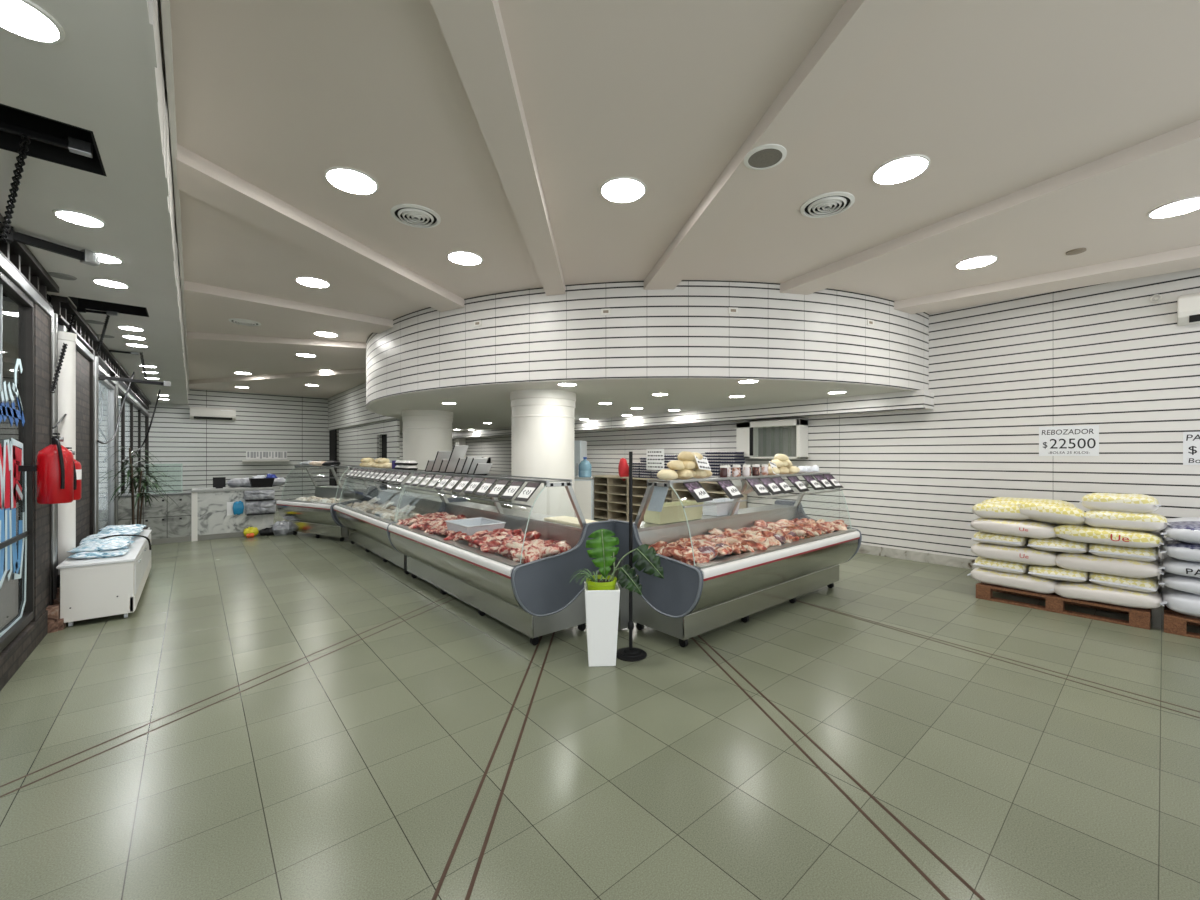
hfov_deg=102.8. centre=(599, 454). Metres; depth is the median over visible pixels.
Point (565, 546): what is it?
meat cut
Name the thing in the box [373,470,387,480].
price card
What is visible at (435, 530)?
meat cut
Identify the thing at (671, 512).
plastic tub
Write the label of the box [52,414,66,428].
loose cable
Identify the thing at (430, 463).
display board
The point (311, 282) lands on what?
diffuser
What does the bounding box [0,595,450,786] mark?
trim
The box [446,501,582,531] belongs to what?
countertop
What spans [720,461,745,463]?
egg tray
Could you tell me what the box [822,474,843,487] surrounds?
price card
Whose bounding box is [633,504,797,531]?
countertop
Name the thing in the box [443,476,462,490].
price card
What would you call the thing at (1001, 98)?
ceiling
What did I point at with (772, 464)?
note
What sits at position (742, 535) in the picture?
meat cut
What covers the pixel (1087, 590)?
sack
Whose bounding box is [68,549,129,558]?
bag
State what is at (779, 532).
meat cut
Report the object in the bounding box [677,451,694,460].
bread roll
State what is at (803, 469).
plastic bag
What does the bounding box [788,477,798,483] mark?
picture
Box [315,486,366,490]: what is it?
countertop
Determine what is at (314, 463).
bag
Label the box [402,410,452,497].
column
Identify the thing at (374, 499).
display tray
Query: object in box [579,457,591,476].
water jug
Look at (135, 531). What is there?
bag
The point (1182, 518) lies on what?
sack
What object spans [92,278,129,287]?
ceiling light
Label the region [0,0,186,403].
ceiling strip
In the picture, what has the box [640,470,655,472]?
egg tray
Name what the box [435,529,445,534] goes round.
meat cut
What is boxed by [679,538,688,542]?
meat cut
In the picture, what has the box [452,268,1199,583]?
wall
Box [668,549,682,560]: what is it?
meat cut
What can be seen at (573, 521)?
cutting board
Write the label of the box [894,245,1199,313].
ceiling beam
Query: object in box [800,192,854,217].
ceiling vent
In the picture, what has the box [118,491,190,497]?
countertop
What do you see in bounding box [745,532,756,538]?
meat cut
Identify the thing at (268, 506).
bundle
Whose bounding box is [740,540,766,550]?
meat cut
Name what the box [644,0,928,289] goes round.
ceiling beam
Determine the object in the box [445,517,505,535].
tub
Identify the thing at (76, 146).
shutter arm
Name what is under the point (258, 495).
bundle
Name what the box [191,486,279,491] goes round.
countertop
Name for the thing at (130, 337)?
diffuser
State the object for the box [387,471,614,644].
display case
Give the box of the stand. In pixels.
[616,452,646,661]
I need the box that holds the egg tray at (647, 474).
[640,473,655,475]
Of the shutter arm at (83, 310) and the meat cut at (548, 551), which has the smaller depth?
the meat cut at (548, 551)
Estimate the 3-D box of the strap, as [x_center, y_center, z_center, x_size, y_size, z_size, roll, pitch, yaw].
[-5.010,0.935,5.027,0.074,0.216,0.500,0,0,25]
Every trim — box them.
[0,104,106,176]
[0,213,150,409]
[0,254,149,415]
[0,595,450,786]
[0,598,455,796]
[46,587,65,632]
[50,306,118,604]
[53,313,117,598]
[68,296,148,316]
[140,0,189,404]
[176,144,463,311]
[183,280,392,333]
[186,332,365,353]
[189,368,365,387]
[366,280,928,342]
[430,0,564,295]
[432,635,542,899]
[452,390,933,438]
[452,407,924,438]
[456,438,465,494]
[465,632,554,899]
[692,637,949,899]
[697,635,984,899]
[797,600,1199,711]
[798,601,1199,717]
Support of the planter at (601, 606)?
on the floor
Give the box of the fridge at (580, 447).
[574,440,586,475]
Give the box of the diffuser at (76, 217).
[56,211,102,225]
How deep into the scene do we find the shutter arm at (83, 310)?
4.85 m
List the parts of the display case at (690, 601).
corner plate, post, panel, shelf rail, post, shelf rail, kick panel, card rail, belly panel, sill, post, panel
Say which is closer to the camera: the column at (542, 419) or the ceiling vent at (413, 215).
the ceiling vent at (413, 215)
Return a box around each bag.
[67,542,129,552]
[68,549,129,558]
[80,536,130,543]
[80,539,134,545]
[87,532,135,537]
[97,529,143,533]
[98,526,143,532]
[99,524,145,529]
[233,501,243,514]
[252,475,264,477]
[259,527,273,535]
[266,474,277,477]
[299,461,312,465]
[309,461,325,465]
[322,460,340,465]
[618,458,628,479]
[798,466,806,472]
[805,466,812,472]
[810,465,818,472]
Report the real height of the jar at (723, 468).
0.105 m
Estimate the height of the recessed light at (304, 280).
0.010 m
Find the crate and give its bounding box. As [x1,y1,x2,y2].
[249,478,274,487]
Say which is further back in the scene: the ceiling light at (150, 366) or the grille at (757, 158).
the ceiling light at (150, 366)
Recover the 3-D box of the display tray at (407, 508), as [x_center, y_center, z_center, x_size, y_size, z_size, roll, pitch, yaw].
[-2.692,0.769,6.563,0.252,0.155,0.230,0,0,-40]
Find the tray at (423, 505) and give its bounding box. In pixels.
[377,492,440,514]
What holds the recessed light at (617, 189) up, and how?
in the ceiling at (1001, 98)
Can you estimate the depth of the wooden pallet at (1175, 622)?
3.95 m
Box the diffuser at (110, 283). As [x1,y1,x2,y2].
[94,280,126,287]
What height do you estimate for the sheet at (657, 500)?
0.200 m
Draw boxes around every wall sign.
[1039,425,1098,455]
[1183,432,1199,464]
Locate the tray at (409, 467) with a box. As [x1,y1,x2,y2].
[404,465,417,469]
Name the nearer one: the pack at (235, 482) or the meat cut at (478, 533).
the meat cut at (478, 533)
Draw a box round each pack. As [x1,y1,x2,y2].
[226,477,250,486]
[264,477,286,485]
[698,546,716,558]
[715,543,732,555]
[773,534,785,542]
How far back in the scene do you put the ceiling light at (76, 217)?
2.96 m
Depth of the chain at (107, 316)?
5.33 m
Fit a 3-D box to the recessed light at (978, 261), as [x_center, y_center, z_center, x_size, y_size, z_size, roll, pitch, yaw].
[3.760,-1.925,4.790,0.338,0.010,0.338,0,0,-40]
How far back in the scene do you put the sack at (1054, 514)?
4.52 m
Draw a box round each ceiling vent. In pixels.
[229,318,260,325]
[390,204,440,227]
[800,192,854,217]
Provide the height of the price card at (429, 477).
0.142 m
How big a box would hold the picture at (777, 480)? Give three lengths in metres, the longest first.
0.160 x 0.088 x 0.001 m
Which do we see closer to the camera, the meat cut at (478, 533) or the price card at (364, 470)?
the meat cut at (478, 533)
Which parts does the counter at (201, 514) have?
tiled panel, corner post, panel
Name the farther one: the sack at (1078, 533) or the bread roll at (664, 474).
the sack at (1078, 533)
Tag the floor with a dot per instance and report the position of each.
(355, 771)
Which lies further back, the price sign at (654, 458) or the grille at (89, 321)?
the price sign at (654, 458)
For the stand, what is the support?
on the floor
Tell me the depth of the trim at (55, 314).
6.02 m
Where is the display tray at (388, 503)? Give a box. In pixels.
[376,501,393,509]
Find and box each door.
[329,429,336,485]
[382,434,386,489]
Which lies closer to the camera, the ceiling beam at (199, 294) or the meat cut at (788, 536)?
the meat cut at (788, 536)
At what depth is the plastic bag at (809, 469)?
5.28 m
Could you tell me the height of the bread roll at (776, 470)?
0.086 m
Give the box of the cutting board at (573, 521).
[544,516,597,526]
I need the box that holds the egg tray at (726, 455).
[720,454,743,456]
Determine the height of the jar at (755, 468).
0.105 m
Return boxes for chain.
[0,134,30,241]
[50,314,75,392]
[97,314,109,352]
[140,352,146,379]
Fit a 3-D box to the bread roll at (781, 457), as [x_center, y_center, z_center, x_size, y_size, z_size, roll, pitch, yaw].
[1.877,0.028,4.965,0.146,0.082,0.138,0,0,21]
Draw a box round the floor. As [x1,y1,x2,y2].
[0,493,1199,899]
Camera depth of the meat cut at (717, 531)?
4.52 m
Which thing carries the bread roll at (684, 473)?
on the display case at (690, 601)
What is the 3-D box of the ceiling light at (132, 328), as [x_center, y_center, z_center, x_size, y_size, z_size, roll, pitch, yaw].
[-5.429,-1.465,5.544,0.228,0.010,0.228,0,0,-40]
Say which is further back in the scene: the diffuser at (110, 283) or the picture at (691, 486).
the diffuser at (110, 283)
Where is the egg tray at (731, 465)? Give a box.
[720,464,743,466]
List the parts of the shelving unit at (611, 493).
shelf, shelf, shelf, shelf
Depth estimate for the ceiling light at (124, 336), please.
5.97 m
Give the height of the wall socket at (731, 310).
0.070 m
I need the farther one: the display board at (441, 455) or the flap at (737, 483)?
the display board at (441, 455)
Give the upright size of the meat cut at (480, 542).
0.118 m
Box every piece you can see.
[355,506,366,510]
[366,507,374,513]
[380,512,393,519]
[395,516,403,521]
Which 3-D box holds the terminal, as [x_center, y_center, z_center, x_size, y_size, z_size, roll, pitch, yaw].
[-6.858,0.500,8.627,0.180,0.200,0.090,0,0,-40]
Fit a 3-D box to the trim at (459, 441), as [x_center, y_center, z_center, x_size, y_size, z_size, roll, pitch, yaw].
[-5.170,0.315,17.784,0.250,2.330,0.300,0,0,-40]
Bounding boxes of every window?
[0,270,33,651]
[99,380,114,531]
[119,389,148,494]
[736,419,807,458]
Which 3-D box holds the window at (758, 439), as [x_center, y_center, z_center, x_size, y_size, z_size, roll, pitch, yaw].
[2.930,-0.260,8.224,0.285,0.640,1.180,0,0,-40]
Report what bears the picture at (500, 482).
attached to the price card at (500, 485)
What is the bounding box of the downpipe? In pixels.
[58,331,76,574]
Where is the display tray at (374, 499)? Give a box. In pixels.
[366,497,379,504]
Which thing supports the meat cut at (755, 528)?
in the display case at (690, 601)
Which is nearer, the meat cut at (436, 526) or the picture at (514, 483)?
the picture at (514, 483)
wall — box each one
[0,291,89,690]
[147,389,402,500]
[328,383,393,429]
[339,418,399,489]
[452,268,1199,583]
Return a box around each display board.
[425,460,434,471]
[431,451,451,471]
[438,460,448,471]
[444,445,467,472]
[454,458,465,473]
[460,457,480,473]
[467,458,487,474]
[473,463,491,474]
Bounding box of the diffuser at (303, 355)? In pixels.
[297,354,314,356]
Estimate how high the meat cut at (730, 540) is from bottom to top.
0.208 m
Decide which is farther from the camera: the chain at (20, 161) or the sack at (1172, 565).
the sack at (1172, 565)
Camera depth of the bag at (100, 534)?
5.14 m
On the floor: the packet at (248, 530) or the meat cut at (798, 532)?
the packet at (248, 530)
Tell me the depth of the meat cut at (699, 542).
3.98 m
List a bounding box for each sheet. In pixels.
[227,501,245,515]
[647,486,668,511]
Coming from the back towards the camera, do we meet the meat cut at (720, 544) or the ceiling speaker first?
the meat cut at (720, 544)
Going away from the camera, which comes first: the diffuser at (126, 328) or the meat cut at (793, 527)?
the meat cut at (793, 527)
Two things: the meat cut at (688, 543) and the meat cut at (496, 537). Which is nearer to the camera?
the meat cut at (688, 543)
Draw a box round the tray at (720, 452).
[720,452,743,453]
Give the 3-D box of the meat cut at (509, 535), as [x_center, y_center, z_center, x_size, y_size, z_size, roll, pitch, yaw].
[-0.830,0.763,4.327,0.334,0.170,0.160,0,0,41]
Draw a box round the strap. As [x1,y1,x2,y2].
[99,534,151,549]
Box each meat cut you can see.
[407,519,421,525]
[408,521,430,528]
[414,513,426,519]
[418,523,429,529]
[426,519,443,529]
[430,528,442,535]
[431,525,445,528]
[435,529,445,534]
[443,531,461,540]
[450,514,465,518]
[453,533,466,541]
[464,535,473,543]
[468,530,488,547]
[472,539,486,547]
[479,531,500,536]
[481,535,492,542]
[481,539,501,553]
[487,540,500,553]
[488,547,498,552]
[490,535,508,539]
[498,528,512,538]
[498,541,511,559]
[499,547,509,555]
[505,542,522,548]
[507,529,520,533]
[509,547,522,563]
[510,550,525,559]
[511,536,521,541]
[514,529,522,535]
[520,547,539,563]
[521,530,540,541]
[523,543,543,558]
[531,540,543,546]
[541,546,559,557]
[544,540,553,544]
[544,543,564,553]
[558,543,571,550]
[648,541,667,551]
[656,544,685,557]
[657,544,668,554]
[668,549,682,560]
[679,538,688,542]
[680,549,702,565]
[685,541,693,546]
[688,556,701,563]
[693,548,708,564]
[694,540,716,545]
[696,534,714,537]
[698,543,712,546]
[699,536,710,541]
[702,553,713,560]
[708,528,723,533]
[715,546,728,554]
[716,534,725,538]
[716,537,737,543]
[723,545,731,553]
[724,528,740,532]
[724,531,735,536]
[727,544,740,553]
[730,535,743,539]
[733,542,746,552]
[734,532,745,537]
[737,527,753,532]
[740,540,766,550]
[744,530,758,534]
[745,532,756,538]
[746,544,754,551]
[748,537,766,544]
[750,526,768,530]
[754,520,767,526]
[755,535,769,547]
[761,531,785,543]
[768,537,777,545]
[772,528,789,534]
[774,530,786,537]
[776,519,793,522]
[781,526,810,537]
[785,534,794,539]
[792,529,805,535]
[800,528,815,536]
[803,527,819,535]
[809,522,820,528]
[814,528,821,534]
[821,526,829,533]
[826,525,834,532]
[834,524,846,530]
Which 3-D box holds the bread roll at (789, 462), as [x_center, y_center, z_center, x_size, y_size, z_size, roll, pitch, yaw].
[1.961,0.086,5.048,0.118,0.085,0.172,0,0,3]
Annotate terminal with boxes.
[213,477,225,488]
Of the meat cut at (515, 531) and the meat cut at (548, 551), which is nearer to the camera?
the meat cut at (548, 551)
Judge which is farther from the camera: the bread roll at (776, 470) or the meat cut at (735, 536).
the bread roll at (776, 470)
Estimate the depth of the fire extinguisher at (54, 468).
3.55 m
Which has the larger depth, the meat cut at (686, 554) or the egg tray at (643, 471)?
the egg tray at (643, 471)
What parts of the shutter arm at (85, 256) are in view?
plate, plate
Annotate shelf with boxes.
[242,451,288,461]
[369,467,424,470]
[428,471,568,481]
[650,472,818,482]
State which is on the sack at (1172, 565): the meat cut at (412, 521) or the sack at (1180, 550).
the sack at (1180, 550)
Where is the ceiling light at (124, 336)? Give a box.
[121,335,146,339]
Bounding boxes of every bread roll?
[363,458,372,462]
[378,458,387,462]
[657,469,677,479]
[667,460,684,469]
[676,469,692,478]
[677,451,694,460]
[682,460,694,469]
[692,452,702,460]
[694,468,706,477]
[704,470,711,477]
[768,459,782,466]
[768,466,779,474]
[774,454,788,460]
[777,466,789,473]
[785,459,792,466]
[787,466,796,473]
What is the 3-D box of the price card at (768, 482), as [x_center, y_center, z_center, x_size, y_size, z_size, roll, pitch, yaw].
[1.587,0.286,4.441,0.204,0.151,0.141,0,0,-42]
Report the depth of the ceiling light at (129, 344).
6.39 m
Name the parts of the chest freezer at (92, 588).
sliding door, plinth rail, sliding door, sliding door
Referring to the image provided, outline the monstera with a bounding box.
[569,529,663,594]
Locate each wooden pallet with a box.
[976,582,1150,629]
[1164,604,1199,638]
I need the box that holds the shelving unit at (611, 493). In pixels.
[592,475,746,521]
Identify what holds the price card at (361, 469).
attached to the display case at (369, 531)
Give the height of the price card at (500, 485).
0.143 m
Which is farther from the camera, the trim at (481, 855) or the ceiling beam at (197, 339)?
the ceiling beam at (197, 339)
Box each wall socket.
[474,320,481,326]
[601,308,610,314]
[728,307,737,313]
[867,319,873,325]
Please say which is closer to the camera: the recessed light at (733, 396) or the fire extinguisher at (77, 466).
the fire extinguisher at (77, 466)
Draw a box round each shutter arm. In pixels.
[0,121,92,157]
[0,226,98,265]
[77,307,117,315]
[99,374,170,386]
[109,350,138,354]
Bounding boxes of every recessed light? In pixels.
[234,372,251,374]
[295,276,329,287]
[296,353,315,356]
[314,331,337,336]
[324,167,377,194]
[447,251,482,265]
[557,383,576,385]
[600,177,645,202]
[652,393,667,395]
[729,395,744,397]
[737,380,758,382]
[827,391,846,393]
[871,154,929,184]
[955,255,997,268]
[1147,196,1199,218]
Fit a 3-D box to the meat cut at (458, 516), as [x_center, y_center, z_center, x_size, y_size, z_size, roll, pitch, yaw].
[-1.679,0.759,5.573,0.289,0.129,0.154,0,0,-3]
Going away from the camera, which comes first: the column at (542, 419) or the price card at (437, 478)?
the price card at (437, 478)
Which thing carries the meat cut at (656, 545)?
in the display case at (690, 601)
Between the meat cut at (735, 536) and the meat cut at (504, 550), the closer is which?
the meat cut at (504, 550)
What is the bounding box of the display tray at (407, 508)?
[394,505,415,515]
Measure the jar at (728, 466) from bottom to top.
0.105 m
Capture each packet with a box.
[243,527,258,535]
[246,533,253,537]
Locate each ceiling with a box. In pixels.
[158,0,1199,397]
[333,379,907,431]
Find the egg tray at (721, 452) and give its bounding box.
[720,451,743,453]
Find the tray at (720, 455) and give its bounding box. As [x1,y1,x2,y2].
[720,455,743,456]
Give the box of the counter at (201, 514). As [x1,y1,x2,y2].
[118,486,279,544]
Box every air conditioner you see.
[190,407,235,420]
[1177,293,1199,325]
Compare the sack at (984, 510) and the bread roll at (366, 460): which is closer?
the sack at (984, 510)
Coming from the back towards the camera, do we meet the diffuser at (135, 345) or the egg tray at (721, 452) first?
the egg tray at (721, 452)
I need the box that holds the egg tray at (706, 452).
[705,451,725,453]
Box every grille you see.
[48,272,76,279]
[86,320,103,324]
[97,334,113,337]
[748,149,781,167]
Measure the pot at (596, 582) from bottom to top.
0.145 m
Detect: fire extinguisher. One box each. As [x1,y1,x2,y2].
[10,433,73,503]
[65,447,81,499]
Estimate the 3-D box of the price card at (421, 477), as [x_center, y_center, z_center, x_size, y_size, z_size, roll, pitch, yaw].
[-2.086,0.286,5.523,0.134,0.142,0.187,0,0,-41]
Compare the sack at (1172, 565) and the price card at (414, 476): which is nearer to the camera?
the sack at (1172, 565)
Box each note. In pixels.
[694,455,710,470]
[769,461,779,474]
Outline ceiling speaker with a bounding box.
[744,144,786,169]
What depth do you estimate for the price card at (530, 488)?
3.72 m
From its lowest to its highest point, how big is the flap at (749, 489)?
0.162 m
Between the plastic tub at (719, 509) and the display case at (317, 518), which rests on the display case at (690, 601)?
the plastic tub at (719, 509)
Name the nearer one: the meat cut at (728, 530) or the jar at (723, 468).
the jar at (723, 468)
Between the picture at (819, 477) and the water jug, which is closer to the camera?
the picture at (819, 477)
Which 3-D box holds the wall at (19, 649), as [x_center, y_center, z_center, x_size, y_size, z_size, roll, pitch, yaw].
[-7.412,0.005,7.087,0.280,2.950,16.400,0,0,-40]
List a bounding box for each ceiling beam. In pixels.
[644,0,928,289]
[780,120,1199,294]
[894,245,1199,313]
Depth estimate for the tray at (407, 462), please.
6.32 m
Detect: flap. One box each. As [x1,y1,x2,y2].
[725,479,741,495]
[741,481,753,493]
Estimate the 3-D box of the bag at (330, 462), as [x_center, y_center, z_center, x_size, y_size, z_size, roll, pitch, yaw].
[-4.830,0.148,8.609,0.293,0.113,0.199,0,0,-40]
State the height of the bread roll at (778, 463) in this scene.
0.086 m
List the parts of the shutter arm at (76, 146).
plate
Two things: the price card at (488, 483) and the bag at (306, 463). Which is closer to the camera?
the price card at (488, 483)
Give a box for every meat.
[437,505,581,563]
[638,509,823,560]
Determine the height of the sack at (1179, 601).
0.210 m
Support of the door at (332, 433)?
in the wall at (347, 408)
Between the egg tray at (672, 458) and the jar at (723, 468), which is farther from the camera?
the egg tray at (672, 458)
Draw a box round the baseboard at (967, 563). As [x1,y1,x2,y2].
[452,490,1161,584]
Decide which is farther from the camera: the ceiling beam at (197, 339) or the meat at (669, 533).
the ceiling beam at (197, 339)
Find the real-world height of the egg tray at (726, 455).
0.049 m
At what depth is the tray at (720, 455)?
8.39 m
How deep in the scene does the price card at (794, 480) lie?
4.75 m
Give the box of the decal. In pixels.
[0,359,26,636]
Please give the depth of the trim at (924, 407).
8.05 m
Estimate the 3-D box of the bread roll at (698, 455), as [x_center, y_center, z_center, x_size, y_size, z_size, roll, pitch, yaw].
[0.804,0.019,4.066,0.145,0.083,0.138,0,0,22]
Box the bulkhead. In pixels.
[366,281,928,417]
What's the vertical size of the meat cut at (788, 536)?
0.065 m
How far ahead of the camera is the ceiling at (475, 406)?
7.11 m
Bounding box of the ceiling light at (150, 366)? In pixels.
[139,365,156,367]
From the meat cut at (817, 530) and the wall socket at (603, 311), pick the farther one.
the wall socket at (603, 311)
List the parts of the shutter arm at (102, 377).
plate, plate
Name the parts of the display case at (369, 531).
sill, belly panel, post, card rail, kick panel, shelf rail, post, post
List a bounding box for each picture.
[485,479,494,482]
[497,480,507,483]
[511,482,522,484]
[526,483,538,486]
[685,482,700,491]
[718,480,732,489]
[747,479,760,486]
[760,478,772,485]
[772,477,783,484]
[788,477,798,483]
[804,476,813,482]
[815,475,823,481]
[824,475,833,480]
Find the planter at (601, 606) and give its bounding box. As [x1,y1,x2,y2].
[584,582,619,666]
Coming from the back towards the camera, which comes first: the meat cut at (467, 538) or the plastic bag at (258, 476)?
the plastic bag at (258, 476)
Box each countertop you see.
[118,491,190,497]
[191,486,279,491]
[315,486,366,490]
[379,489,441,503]
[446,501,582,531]
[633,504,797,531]
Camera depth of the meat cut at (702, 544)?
3.82 m
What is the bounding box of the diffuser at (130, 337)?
[123,336,143,338]
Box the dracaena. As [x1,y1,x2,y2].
[99,446,179,529]
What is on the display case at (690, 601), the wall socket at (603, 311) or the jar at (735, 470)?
the jar at (735, 470)
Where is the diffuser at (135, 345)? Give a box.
[127,344,146,346]
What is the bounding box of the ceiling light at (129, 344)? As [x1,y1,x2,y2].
[125,343,148,346]
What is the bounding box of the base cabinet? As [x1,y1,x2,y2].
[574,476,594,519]
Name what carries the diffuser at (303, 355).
attached to the recessed light at (299, 354)
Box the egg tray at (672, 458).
[664,457,677,459]
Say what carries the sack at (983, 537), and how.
on the sack at (1025, 554)
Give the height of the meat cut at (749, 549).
0.077 m
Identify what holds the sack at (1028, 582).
on the wooden pallet at (1138, 617)
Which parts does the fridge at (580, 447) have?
door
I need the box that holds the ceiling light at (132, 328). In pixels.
[117,325,143,330]
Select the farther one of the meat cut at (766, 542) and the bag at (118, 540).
the bag at (118, 540)
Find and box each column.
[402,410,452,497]
[510,389,575,516]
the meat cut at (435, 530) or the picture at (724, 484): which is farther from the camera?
the meat cut at (435, 530)
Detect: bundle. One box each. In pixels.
[244,490,274,500]
[245,500,275,515]
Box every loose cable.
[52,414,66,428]
[97,372,134,443]
[121,389,160,462]
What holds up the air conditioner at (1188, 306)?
attached to the wall at (1113, 358)
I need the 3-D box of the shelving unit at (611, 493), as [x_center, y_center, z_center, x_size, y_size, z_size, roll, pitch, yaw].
[1.221,0.980,9.961,0.600,1.000,3.800,0,0,-40]
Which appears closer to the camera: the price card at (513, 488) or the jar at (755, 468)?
the price card at (513, 488)
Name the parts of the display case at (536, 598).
panel, post, sill, belly panel, card rail, kick panel, shelf rail, post, shelf rail, panel, post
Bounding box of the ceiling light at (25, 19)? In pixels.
[0,0,64,43]
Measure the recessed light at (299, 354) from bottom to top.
0.010 m
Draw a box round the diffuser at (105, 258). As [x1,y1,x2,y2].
[99,254,120,262]
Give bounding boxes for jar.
[720,465,726,476]
[727,465,730,476]
[732,465,739,476]
[742,465,749,475]
[752,465,758,475]
[761,464,767,474]
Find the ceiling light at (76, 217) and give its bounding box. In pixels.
[52,209,105,227]
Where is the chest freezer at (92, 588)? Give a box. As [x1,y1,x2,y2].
[56,529,151,625]
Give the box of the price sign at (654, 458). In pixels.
[646,449,663,469]
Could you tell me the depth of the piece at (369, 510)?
6.97 m
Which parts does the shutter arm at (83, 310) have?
plate, plate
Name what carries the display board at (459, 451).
on the display case at (536, 598)
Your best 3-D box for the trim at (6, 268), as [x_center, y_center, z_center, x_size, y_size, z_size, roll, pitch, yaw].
[-7.334,-1.177,7.153,0.085,0.155,16.400,0,0,-40]
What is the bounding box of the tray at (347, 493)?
[314,488,365,498]
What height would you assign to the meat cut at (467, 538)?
0.096 m
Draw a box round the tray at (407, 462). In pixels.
[404,461,417,464]
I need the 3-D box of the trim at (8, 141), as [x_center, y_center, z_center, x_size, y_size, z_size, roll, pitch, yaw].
[-2.675,-1.689,2.162,0.583,0.442,0.460,0,0,-40]
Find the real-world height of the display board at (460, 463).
0.176 m
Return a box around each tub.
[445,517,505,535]
[644,501,703,523]
[702,498,740,515]
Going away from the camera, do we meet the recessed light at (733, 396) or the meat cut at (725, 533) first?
the meat cut at (725, 533)
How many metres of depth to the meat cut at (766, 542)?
4.21 m
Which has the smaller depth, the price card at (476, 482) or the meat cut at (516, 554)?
the meat cut at (516, 554)
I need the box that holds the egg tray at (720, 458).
[720,458,744,459]
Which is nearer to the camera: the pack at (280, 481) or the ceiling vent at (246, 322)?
the ceiling vent at (246, 322)
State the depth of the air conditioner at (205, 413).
14.14 m
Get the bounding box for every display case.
[276,465,384,541]
[333,467,442,573]
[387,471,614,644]
[608,472,861,646]
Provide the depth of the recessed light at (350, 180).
3.36 m
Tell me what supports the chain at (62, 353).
hanging from the ceiling strip
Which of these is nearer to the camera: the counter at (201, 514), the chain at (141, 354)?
the chain at (141, 354)
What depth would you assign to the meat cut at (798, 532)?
4.57 m
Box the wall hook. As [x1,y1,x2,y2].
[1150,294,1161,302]
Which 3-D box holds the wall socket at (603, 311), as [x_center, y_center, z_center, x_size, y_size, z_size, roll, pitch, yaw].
[0.066,-1.600,5.352,0.110,0.070,0.016,0,0,9]
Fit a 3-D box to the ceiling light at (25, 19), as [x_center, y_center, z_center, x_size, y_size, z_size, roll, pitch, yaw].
[-1.949,-1.465,1.593,0.228,0.010,0.228,0,0,-40]
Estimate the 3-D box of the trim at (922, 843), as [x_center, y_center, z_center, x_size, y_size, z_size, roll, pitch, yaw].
[1.226,1.484,1.836,0.015,0.011,6.473,0,0,-11]
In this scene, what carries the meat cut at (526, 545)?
in the display case at (536, 598)
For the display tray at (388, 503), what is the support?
in the display case at (369, 531)
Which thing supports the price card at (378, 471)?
attached to the display case at (369, 531)
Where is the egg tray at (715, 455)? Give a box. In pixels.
[705,454,720,456]
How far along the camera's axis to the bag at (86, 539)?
4.90 m
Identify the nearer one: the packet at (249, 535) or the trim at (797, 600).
the trim at (797, 600)
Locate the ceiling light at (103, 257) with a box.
[92,251,123,263]
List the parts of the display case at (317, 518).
sill, belly panel, post, card rail, kick panel, shelf rail, post, panel, post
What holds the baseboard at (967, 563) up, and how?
attached to the wall at (1113, 358)
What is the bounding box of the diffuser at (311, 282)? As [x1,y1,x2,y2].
[297,278,328,286]
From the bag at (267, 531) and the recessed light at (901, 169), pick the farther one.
the bag at (267, 531)
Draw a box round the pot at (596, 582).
[586,575,616,589]
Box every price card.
[353,468,363,477]
[356,469,367,477]
[360,469,372,478]
[365,470,376,479]
[369,470,381,479]
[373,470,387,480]
[379,471,392,481]
[384,471,397,481]
[389,472,403,482]
[396,472,409,483]
[404,473,419,484]
[410,474,426,485]
[418,474,435,486]
[426,475,443,487]
[434,475,452,489]
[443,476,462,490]
[452,477,473,491]
[463,478,484,493]
[474,479,496,495]
[486,480,510,496]
[500,481,524,498]
[514,482,540,501]
[683,481,712,502]
[716,479,743,498]
[745,478,770,495]
[759,477,782,494]
[771,476,793,493]
[787,476,809,491]
[802,475,823,489]
[813,474,833,488]
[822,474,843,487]
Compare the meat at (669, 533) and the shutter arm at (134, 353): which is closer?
the meat at (669, 533)
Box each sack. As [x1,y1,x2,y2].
[272,520,292,535]
[967,542,1058,565]
[968,517,1057,538]
[968,567,1057,592]
[971,503,1029,519]
[972,531,1029,545]
[973,556,1029,573]
[982,497,1076,507]
[1018,502,1087,524]
[1027,537,1089,552]
[1028,565,1089,581]
[1050,525,1163,547]
[1051,579,1163,608]
[1053,552,1163,577]
[1079,493,1160,512]
[1084,510,1169,530]
[1088,543,1158,561]
[1089,572,1158,591]
[1158,556,1199,577]
[1159,539,1199,562]
[1159,572,1199,594]
[1159,587,1199,616]
[1160,521,1199,544]
[1167,517,1199,521]
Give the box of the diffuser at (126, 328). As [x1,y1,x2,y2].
[120,327,141,330]
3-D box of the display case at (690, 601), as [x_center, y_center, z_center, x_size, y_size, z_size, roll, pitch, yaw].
[1.444,0.838,4.682,2.834,1.284,1.014,0,0,-40]
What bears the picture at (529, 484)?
attached to the price card at (530, 488)
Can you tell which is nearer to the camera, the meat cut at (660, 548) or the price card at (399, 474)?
the meat cut at (660, 548)
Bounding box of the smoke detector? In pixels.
[1066,248,1086,254]
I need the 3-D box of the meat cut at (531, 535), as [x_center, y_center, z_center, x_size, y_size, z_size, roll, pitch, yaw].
[-0.668,0.787,4.278,0.189,0.197,0.279,0,0,35]

